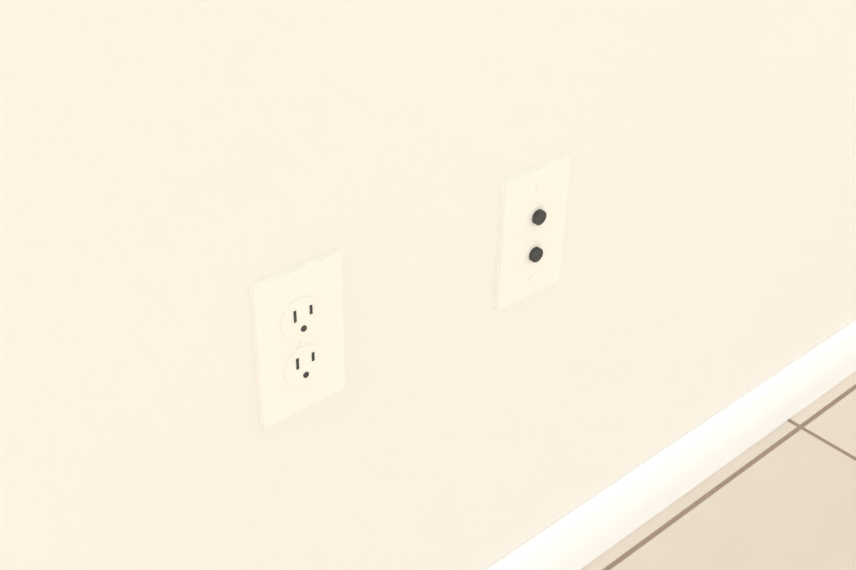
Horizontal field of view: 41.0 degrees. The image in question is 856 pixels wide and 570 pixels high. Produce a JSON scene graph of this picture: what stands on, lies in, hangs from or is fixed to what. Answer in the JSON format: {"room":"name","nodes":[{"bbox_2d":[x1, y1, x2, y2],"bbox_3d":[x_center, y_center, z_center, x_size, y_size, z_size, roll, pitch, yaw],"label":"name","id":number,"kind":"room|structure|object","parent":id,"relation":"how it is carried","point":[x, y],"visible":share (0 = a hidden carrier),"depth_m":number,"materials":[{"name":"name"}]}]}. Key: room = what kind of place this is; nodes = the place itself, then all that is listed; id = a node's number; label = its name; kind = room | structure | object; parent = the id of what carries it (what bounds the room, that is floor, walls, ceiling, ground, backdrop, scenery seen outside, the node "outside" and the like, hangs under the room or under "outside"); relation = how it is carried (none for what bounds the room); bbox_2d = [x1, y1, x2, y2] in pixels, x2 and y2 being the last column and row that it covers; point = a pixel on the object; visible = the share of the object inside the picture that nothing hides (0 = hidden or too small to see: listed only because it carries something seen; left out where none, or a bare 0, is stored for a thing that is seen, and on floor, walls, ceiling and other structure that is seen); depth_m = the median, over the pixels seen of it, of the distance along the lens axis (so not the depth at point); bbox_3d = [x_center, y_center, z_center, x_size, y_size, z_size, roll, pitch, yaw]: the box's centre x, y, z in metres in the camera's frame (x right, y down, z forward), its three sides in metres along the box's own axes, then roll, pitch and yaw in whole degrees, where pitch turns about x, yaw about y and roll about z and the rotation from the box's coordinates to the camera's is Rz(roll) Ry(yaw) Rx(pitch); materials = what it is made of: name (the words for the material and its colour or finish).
{"room":"living room","nodes":[
{"label":"living room","id":0,"kind":"room"},
{"bbox_2d":[0,0,855,569],"bbox_3d":[-0.271,-0.592,0.316,6.157,2.440,0.200,-25,41,-34],"label":"wall","id":1,"kind":"structure","parent":0,"point":[178,178],"depth_m":0.82,"materials":[{"name":"paint"}]},
{"bbox_2d":[249,249,344,428],"bbox_3d":[-0.086,0.038,0.775,0.070,0.115,0.008,-25,41,-34],"label":"electrical outlet","id":2,"kind":"object","parent":1,"relation":"attached to","point":[297,324],"visible":1,"depth_m":0.77,"materials":[{"name":"white plastic"}]},
{"bbox_2d":[494,154,570,310],"bbox_3d":[0.084,-0.040,0.899,0.070,0.115,0.010,-25,41,-34],"label":"wall plate","id":3,"kind":"object","parent":1,"relation":"attached to","point":[532,218],"visible":1,"depth_m":0.89,"materials":[{"name":"white plastic"}]},
{"bbox_2d":[486,320,855,569],"bbox_3d":[-0.220,0.436,0.899,5.744,0.085,0.013,-25,41,-34],"label":"baseboard","id":4,"kind":"structure","parent":1,"relation":"attached to","point":[589,531],"depth_m":1.26,"materials":[{"name":"white wood"}]},
{"bbox_2d":[580,371,855,569],"bbox_3d":[1.053,1.346,-0.255,6.157,0.120,4.297,-25,41,-34],"label":"floor","id":5,"kind":"structure","parent":0,"point":[782,496],"depth_m":1.28,"materials":[{"name":"tile"}]}
]}

